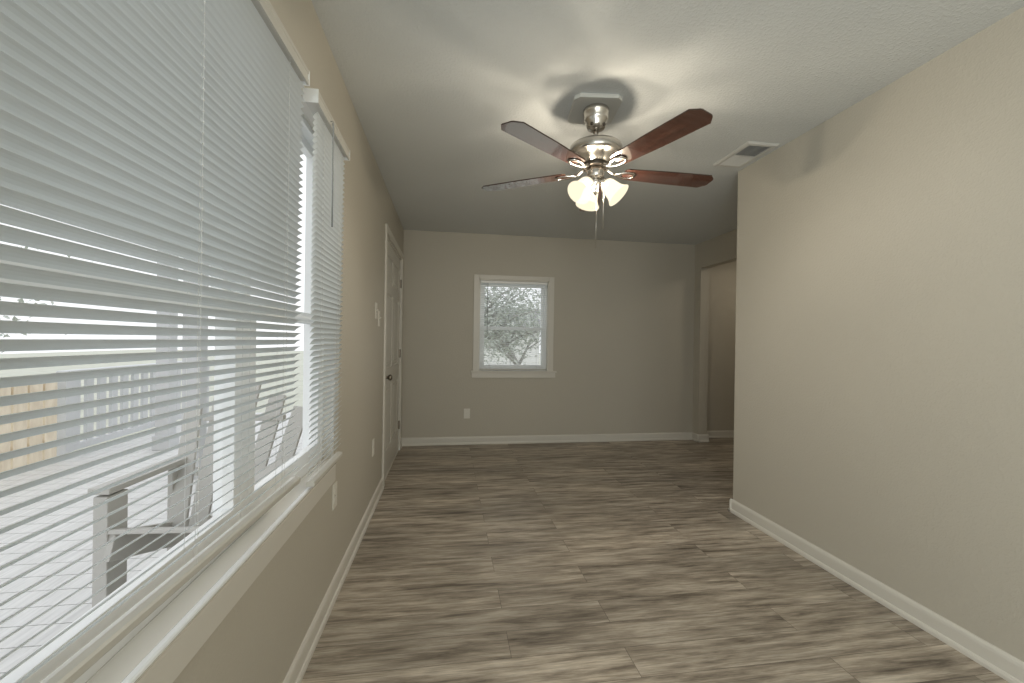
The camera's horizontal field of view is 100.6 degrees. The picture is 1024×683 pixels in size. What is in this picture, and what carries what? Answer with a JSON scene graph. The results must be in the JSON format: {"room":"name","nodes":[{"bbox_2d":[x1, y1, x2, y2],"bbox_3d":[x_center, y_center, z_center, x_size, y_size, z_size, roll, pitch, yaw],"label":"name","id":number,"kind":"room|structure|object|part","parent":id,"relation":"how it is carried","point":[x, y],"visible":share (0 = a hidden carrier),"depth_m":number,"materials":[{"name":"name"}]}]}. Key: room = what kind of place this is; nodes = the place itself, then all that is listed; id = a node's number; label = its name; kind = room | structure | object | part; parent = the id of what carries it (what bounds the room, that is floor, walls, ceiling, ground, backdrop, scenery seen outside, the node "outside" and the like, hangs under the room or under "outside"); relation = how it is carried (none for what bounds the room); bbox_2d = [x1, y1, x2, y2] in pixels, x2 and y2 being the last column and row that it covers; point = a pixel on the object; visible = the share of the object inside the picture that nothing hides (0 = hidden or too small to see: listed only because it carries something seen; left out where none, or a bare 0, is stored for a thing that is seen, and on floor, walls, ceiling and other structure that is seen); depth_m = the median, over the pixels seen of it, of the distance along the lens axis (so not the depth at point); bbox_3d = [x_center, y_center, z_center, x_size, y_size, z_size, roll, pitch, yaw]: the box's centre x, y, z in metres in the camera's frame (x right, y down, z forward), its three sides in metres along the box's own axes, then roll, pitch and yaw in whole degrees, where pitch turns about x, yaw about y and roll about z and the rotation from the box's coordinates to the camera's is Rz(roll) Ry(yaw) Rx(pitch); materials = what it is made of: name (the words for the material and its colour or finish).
{"room":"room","nodes":[
{"label":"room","id":0,"kind":"room"},
{"bbox_2d":[173,0,403,682],"bbox_3d":[-0.710,-0.026,0.839,0.130,2.440,8.000,1,0,-9],"label":"wall","id":1,"kind":"structure","parent":0,"point":[261,636],"depth_m":2.01,"materials":[{"name":"beige paint"}]},
{"bbox_2d":[0,88,335,682],"bbox_3d":[-0.985,0.115,2.762,0.154,1.990,6.304,1,0,-9],"label":"window","id":2,"kind":"structure","parent":1,"relation":"in","point":[163,644],"depth_m":1.04,"materials":[{"name":"white plastic"}]},
{"bbox_3d":[-0.709,0.194,0.822,0.030,0.610,0.707,1,0,-9],"label":"sash","id":3,"kind":"part","parent":2,"relation":"part of","materials":[{"name":"white plastic"}]},
{"bbox_2d":[0,0,309,682],"bbox_3d":[-0.926,0.156,2.681,0.110,2.060,5.922,1,0,-9],"label":"mini blind","id":4,"kind":"object","parent":2,"relation":"attached to","point":[173,127],"visible":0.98,"depth_m":0.70,"materials":[{"name":"plastic"}]},
{"bbox_3d":[-0.600,0.447,0.565,0.029,0.021,1.624,1,0,-7],"label":"rail","id":5,"kind":"part","parent":4,"relation":"part of","materials":[{"name":"plastic"}]},
{"bbox_3d":[-0.623,-0.193,0.836,0.026,1.276,0.005,1,0,-9],"label":"ladder cord","id":6,"kind":"part","parent":4,"relation":"part of","materials":[{"name":"white fabric"}]},
{"bbox_3d":[-0.624,-0.195,0.848,0.001,1.273,0.001,1,0,-9],"label":"lift cord","id":7,"kind":"part","parent":4,"relation":"part of","materials":[{"name":"white fabric"}]},
{"bbox_3d":[-0.672,-0.195,1.248,0.026,1.276,0.005,1,0,-9],"label":"ladder cord","id":8,"kind":"part","parent":4,"relation":"part of","materials":[{"name":"white fabric"}]},
{"bbox_3d":[-0.674,-0.196,1.260,0.001,1.273,0.001,1,0,-9],"label":"lift cord","id":9,"kind":"part","parent":4,"relation":"part of","materials":[{"name":"white fabric"}]},
{"bbox_3d":[-0.655,0.544,0.784,0.070,0.018,2.290,1,0,-9],"label":"sill","id":10,"kind":"part","parent":2,"relation":"part of","materials":[{"name":"white paint"}]},
{"bbox_3d":[-0.733,-0.455,0.816,0.030,0.766,0.707,1,0,-9],"label":"sash","id":11,"kind":"part","parent":2,"relation":"part of","materials":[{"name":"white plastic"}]},
{"bbox_3d":[-0.820,0.191,1.562,0.030,0.610,0.694,1,0,-9],"label":"sash","id":12,"kind":"part","parent":2,"relation":"part of","materials":[{"name":"white plastic"}]},
{"bbox_3d":[-0.844,-0.458,1.556,0.030,0.766,0.694,1,0,-9],"label":"sash","id":13,"kind":"part","parent":2,"relation":"part of","materials":[{"name":"white plastic"}]},
{"bbox_2d":[303,88,399,486],"bbox_3d":[-0.981,0.154,3.236,0.064,2.060,3.596,1,0,-9],"label":"mini blind","id":14,"kind":"object","parent":2,"relation":"attached to","point":[330,150],"visible":0.99,"depth_m":1.66,"materials":[{"name":"plastic"}]},
{"bbox_3d":[-0.725,-0.163,1.605,0.021,1.342,0.005,1,0,-9],"label":"ladder cord","id":15,"kind":"part","parent":14,"relation":"part of","materials":[{"name":"white fabric"}]},
{"bbox_3d":[-0.726,-0.165,1.617,0.001,1.339,0.001,1,0,-9],"label":"lift cord","id":16,"kind":"part","parent":14,"relation":"part of","materials":[{"name":"white fabric"}]},
{"bbox_3d":[-0.753,0.509,1.724,0.029,0.021,0.410,1,0,-9],"label":"rail","id":17,"kind":"part","parent":14,"relation":"part of","materials":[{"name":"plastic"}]},
{"bbox_3d":[-0.760,-0.164,1.842,0.021,1.342,0.005,1,0,-9],"label":"ladder cord","id":18,"kind":"part","parent":14,"relation":"part of","materials":[{"name":"white fabric"}]},
{"bbox_3d":[-0.762,-0.166,1.854,0.001,1.339,0.001,1,0,-9],"label":"lift cord","id":19,"kind":"part","parent":14,"relation":"part of","materials":[{"name":"white fabric"}]},
{"bbox_2d":[332,481,336,510],"bbox_3d":[-0.818,0.708,1.952,0.007,0.116,0.075,1,0,-9],"label":"wall outlet","id":20,"kind":"object","parent":1,"relation":"attached to","point":[334,487],"visible":0.88,"depth_m":1.95,"materials":[{"name":"plastic"}]},
{"bbox_2d":[283,439,401,682],"bbox_3d":[-0.653,1.149,0.852,0.021,0.090,8.000,1,0,-9],"label":"baseboard","id":21,"kind":"structure","parent":1,"relation":"attached to","point":[295,674],"depth_m":1.86,"materials":[{"name":"white paint"}]},
{"bbox_2d":[372,438,374,456],"bbox_3d":[-0.973,0.739,2.974,0.007,0.113,0.087,1,0,-9],"label":"wall outlet","id":22,"kind":"object","parent":1,"relation":"attached to","point":[373,440],"visible":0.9,"depth_m":2.97,"materials":[{"name":"plastic"}]},
{"bbox_2d":[375,302,377,318],"bbox_3d":[-0.962,-0.220,3.035,0.019,0.114,0.070,1,0,-9],"label":"light switch","id":23,"kind":"object","parent":1,"relation":"attached to","point":[376,309],"visible":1,"depth_m":3.03,"materials":[{"name":"plastic"}]},
{"bbox_3d":[-0.969,-0.220,3.034,0.005,0.114,0.070,1,0,-9],"label":"plate","id":24,"kind":"part","parent":23,"relation":"part of","materials":[{"name":"plastic"}]},
{"bbox_2d":[378,311,380,325],"bbox_3d":[-0.982,-0.170,3.164,0.019,0.114,0.070,1,0,-9],"label":"light switch","id":25,"kind":"object","parent":1,"relation":"attached to","point":[379,317],"visible":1,"depth_m":3.16,"materials":[{"name":"plastic"}]},
{"bbox_2d":[382,224,403,485],"bbox_3d":[-1.166,0.130,4.035,0.184,2.162,1.269,1,0,-9],"label":"door","id":26,"kind":"structure","parent":1,"relation":"in","point":[393,275],"depth_m":3.99,"materials":[{"name":"white paint"}]},
{"bbox_3d":[-1.192,0.160,4.031,0.132,2.100,1.145,1,0,-9],"label":"frame","id":27,"kind":"part","parent":26,"relation":"part of","materials":[{"name":"white paint"}]},
{"bbox_2d":[401,230,694,437],"bbox_3d":[0.445,0.022,5.129,3.692,2.520,0.140,1,0,-9],"label":"wall","id":28,"kind":"structure","parent":0,"point":[623,344],"depth_m":5.09,"materials":[{"name":"beige paint"}]},
{"bbox_2d":[464,409,469,418],"bbox_3d":[-0.520,0.837,4.912,0.059,0.105,0.007,1,0,-9],"label":"wall outlet","id":29,"kind":"object","parent":28,"relation":"attached to","point":[466,411],"visible":0.84,"depth_m":4.91,"materials":[{"name":"plastic"}]},
{"bbox_2d":[471,274,556,377],"bbox_3d":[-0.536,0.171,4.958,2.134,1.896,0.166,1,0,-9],"label":"window","id":30,"kind":"structure","parent":28,"relation":"in","point":[477,321],"depth_m":5.02,"materials":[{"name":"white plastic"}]},
{"bbox_3d":[0.010,-0.410,5.099,0.756,0.548,0.030,1,0,-9],"label":"sash","id":31,"kind":"part","parent":30,"relation":"part of","materials":[{"name":"clear glass"}]},
{"bbox_3d":[0.008,0.068,5.066,0.756,0.488,0.030,1,0,-9],"label":"sash","id":32,"kind":"part","parent":30,"relation":"part of","materials":[{"name":"clear glass"}]},
{"bbox_3d":[0.009,-0.186,5.082,0.828,1.067,0.080,1,0,-9],"label":"frame","id":33,"kind":"part","parent":30,"relation":"part of","materials":[{"name":"white plastic"}]},
{"bbox_2d":[480,280,547,369],"bbox_3d":[0.021,-0.185,5.006,0.796,1.041,0.040,1,0,-9],"label":"mini blind","id":34,"kind":"object","parent":30,"relation":"attached to","point":[482,281],"visible":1,"depth_m":5.01,"materials":[{"name":"white plastic"}]},
{"bbox_3d":[0.013,0.329,5.012,0.790,0.013,0.024,1,0,-9],"label":"rail","id":35,"kind":"part","parent":34,"relation":"part of","materials":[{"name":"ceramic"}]},
{"bbox_3d":[0.021,0.354,5.003,1.013,0.020,0.086,1,0,-9],"label":"sill","id":36,"kind":"part","parent":30,"relation":"part of","materials":[{"name":"white paint"}]},
{"bbox_2d":[401,432,691,445],"bbox_3d":[0.504,1.158,5.061,3.562,0.090,0.021,1,0,-9],"label":"baseboard","id":37,"kind":"structure","parent":28,"relation":"attached to","point":[467,440],"depth_m":5.04,"materials":[{"name":"white paint"}]},
{"bbox_2d":[301,438,1008,682],"bbox_3d":[1.754,1.269,1.245,4.900,0.080,8.060,1,0,-9],"label":"floor","id":38,"kind":"structure","parent":0,"point":[615,561],"depth_m":2.08,"materials":[{"name":"plastic"}]},
{"bbox_2d":[311,0,1023,244],"bbox_3d":[1.727,-1.262,1.226,5.030,0.100,8.290,1,0,-9],"label":"ceiling","id":39,"kind":"structure","parent":0,"point":[431,85],"depth_m":2.02,"materials":[{"name":"paint"}]},
{"bbox_2d":[482,93,712,247],"bbox_3d":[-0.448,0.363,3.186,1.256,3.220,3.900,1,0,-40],"label":"ceiling fan","id":40,"kind":"object","parent":39,"relation":"hanging from","point":[594,153],"visible":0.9,"depth_m":2.14,"materials":[{"name":"paint"}]},
{"bbox_3d":[0.065,-0.894,2.397,0.510,0.006,0.131,1,7,26],"label":"blade","id":41,"kind":"part","parent":40,"relation":"part of","materials":[{"name":"brown wood"}]},
{"bbox_3d":[0.153,-0.892,1.923,0.131,0.006,0.510,11,7,43],"label":"blade","id":42,"kind":"part","parent":40,"relation":"part of","materials":[{"name":"brown wood"}]},
{"bbox_3d":[0.489,-0.888,2.628,0.131,0.006,0.510,-6,-1,7],"label":"blade","id":43,"kind":"part","parent":40,"relation":"part of","materials":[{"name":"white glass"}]},
{"bbox_3d":[0.431,-1.222,2.239,0.244,0.021,0.264,1,0,-2],"label":"ceiling plate","id":44,"kind":"part","parent":40,"relation":"part of","materials":[{"name":"paint"}]},
{"bbox_3d":[0.631,-0.884,1.861,0.131,0.006,0.510,9,-4,-28],"label":"blade","id":45,"kind":"part","parent":40,"relation":"part of","materials":[{"name":"brown wood"}]},
{"bbox_3d":[0.839,-0.882,2.296,0.510,0.006,0.131,1,-7,-10],"label":"blade","id":46,"kind":"part","parent":40,"relation":"part of","materials":[{"name":"brown wood"}]},
{"bbox_2d":[713,141,778,167],"bbox_3d":[1.515,-1.212,2.774,0.212,0.011,0.355,1,0,-9],"label":"ceiling vent","id":47,"kind":"object","parent":39,"relation":"in","point":[749,151],"visible":1,"depth_m":2.75,"materials":[{"name":"metal"}]},
{"bbox_2d":[692,229,736,433],"bbox_3d":[3.099,0.022,4.397,1.338,2.440,2.437,1,0,-9],"label":"wall","id":48,"kind":"structure","parent":0,"point":[722,278],"depth_m":5.43,"materials":[{"name":"beige paint"}]},
{"bbox_2d":[733,6,1023,661],"bbox_3d":[2.592,0.023,0.245,1.121,2.440,5.843,1,0,-9],"label":"wall","id":49,"kind":"structure","parent":0,"point":[879,398],"depth_m":1.92,"materials":[{"name":"beige paint"}]},
{"bbox_2d":[692,430,1023,682],"bbox_3d":[2.957,1.201,1.426,2.270,0.090,8.060,1,0,-9],"label":"baseboard","id":50,"kind":"structure","parent":49,"relation":"attached to","point":[996,660],"depth_m":1.94,"materials":[{"name":"white paint"}]},
{"label":"outside","id":51,"kind":"structure","parent":0,"visible":0},
{"bbox_2d":[0,349,539,450],"bbox_3d":[-2.757,1.861,14.696,80.000,0.050,100.000,1,0,-9],"label":"ground","id":52,"kind":"structure","parent":51,"point":[40,370],"depth_m":21.77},
{"bbox_2d":[0,245,92,355],"bbox_3d":[-11.965,-0.680,7.476,5.736,4.831,5.930,1,0,26],"label":"tree","id":53,"kind":"object","parent":52,"relation":"on","point":[21,300],"visible":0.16,"depth_m":8.28,"materials":[{"name":"green plant"}]},
{"bbox_2d":[484,307,539,364],"bbox_3d":[-1.523,0.135,19.426,5.600,3.420,3.600,1,0,-9],"label":"house exterior","id":54,"kind":"structure","parent":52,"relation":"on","point":[534,351],"depth_m":18.21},
{"bbox_2d":[484,288,539,360],"bbox_3d":[-1.334,-0.326,13.470,5.100,4.411,5.822,1,0,25],"label":"tree","id":55,"kind":"object","parent":52,"relation":"on","point":[487,288],"visible":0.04,"depth_m":13.76,"materials":[{"name":"green plant"}]},
{"bbox_2d":[484,287,540,364],"bbox_3d":[-0.316,-0.094,9.354,4.852,4.074,4.938,1,0,-37],"label":"tree","id":56,"kind":"object","parent":52,"relation":"on","point":[489,334],"visible":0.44,"depth_m":8.85,"materials":[{"name":"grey plant"}]},
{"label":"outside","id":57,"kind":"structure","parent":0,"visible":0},
{"bbox_2d":[0,412,301,675],"bbox_3d":[-2.638,1.239,1.832,3.290,0.030,10.928,1,0,-9],"label":"porch deck","id":58,"kind":"object","parent":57,"point":[18,550],"visible":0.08,"depth_m":2.63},
{"bbox_2d":[0,382,57,471],"bbox_3d":[-4.271,0.743,2.571,0.056,0.850,3.320,1,0,-9],"label":"fence panel","id":59,"kind":"object","parent":58,"relation":"on","point":[5,465],"visible":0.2,"depth_m":3.92,"materials":[{"name":"brown wood"}]},
{"bbox_2d":[56,359,209,455],"bbox_3d":[-4.722,0.738,5.547,0.120,0.895,2.596,1,0,-9],"label":"porch railing","id":60,"kind":"object","parent":58,"relation":"on","point":[70,447],"visible":0.24,"depth_m":4.77,"materials":[{"name":"paint"}]},
{"bbox_3d":[-4.536,0.746,4.311,0.096,0.890,0.096,1,0,-9],"label":"post","id":61,"kind":"part","parent":60,"relation":"part of","materials":[{"name":"paint"}]},
{"bbox_3d":[-4.726,1.091,5.538,0.040,0.070,2.520,1,0,-9],"label":"rail","id":62,"kind":"part","parent":60,"relation":"part of","materials":[{"name":"paint"}]},
{"bbox_3d":[-4.714,0.308,5.537,0.120,0.035,2.520,1,0,-9],"label":"rail","id":63,"kind":"part","parent":60,"relation":"part of","materials":[{"name":"paint"}]},
{"bbox_3d":[-4.908,0.736,6.784,0.096,0.890,0.096,1,0,-9],"label":"post","id":64,"kind":"part","parent":60,"relation":"part of","materials":[{"name":"paint"}]},
{"bbox_2d":[151,250,178,450],"bbox_3d":[-3.863,-0.150,4.763,0.180,2.700,0.180,1,0,-9],"label":"porch post","id":65,"kind":"object","parent":58,"relation":"on","point":[161,434],"visible":0.42,"depth_m":4.70,"materials":[{"name":"paint"}]},
{"bbox_3d":[-3.881,1.119,4.765,0.180,0.160,0.180,1,0,-9],"label":"trim","id":66,"kind":"part","parent":65,"relation":"part of","materials":[{"name":"paint"}]},
{"bbox_2d":[181,258,208,477],"bbox_3d":[-2.866,-0.134,3.851,0.180,2.700,0.180,1,0,-9],"label":"porch post","id":67,"kind":"object","parent":58,"relation":"on","point":[203,431],"visible":0.12,"depth_m":3.79,"materials":[{"name":"paint"}]},
{"bbox_3d":[-2.885,1.136,3.854,0.180,0.160,0.180,1,0,-9],"label":"trim","id":68,"kind":"part","parent":67,"relation":"part of","materials":[{"name":"paint"}]},
{"bbox_2d":[88,385,302,606],"bbox_3d":[-1.526,0.748,2.208,0.692,1.003,0.728,1,0,-4],"label":"porch chair","id":69,"kind":"object","parent":58,"relation":"on","point":[99,526],"visible":0.38,"depth_m":2.21,"materials":[{"name":"white wood"}]},
{"bbox_3d":[-1.793,0.961,1.898,0.060,0.570,0.110,1,0,-5],"label":"leg","id":70,"kind":"part","parent":69,"relation":"part of","materials":[{"name":"white wood"}]},
{"bbox_3d":[-1.811,0.650,2.112,0.090,0.028,0.550,1,0,-5],"label":"arm","id":71,"kind":"part","parent":69,"relation":"part of","materials":[{"name":"white wood"}]},
{"bbox_3d":[-1.777,0.995,2.189,0.028,0.329,0.722,1,0,-5],"label":"rail","id":72,"kind":"part","parent":69,"relation":"part of","materials":[{"name":"white wood"}]},
{"bbox_3d":[-1.826,0.959,2.307,0.028,0.550,0.090,1,0,-5],"label":"leg","id":73,"kind":"part","parent":69,"relation":"part of","materials":[{"name":"white wood"}]},
{"bbox_3d":[-1.223,0.658,2.159,0.090,0.028,0.550,1,0,-5],"label":"arm","id":74,"kind":"part","parent":69,"relation":"part of","materials":[{"name":"white wood"}]}
]}

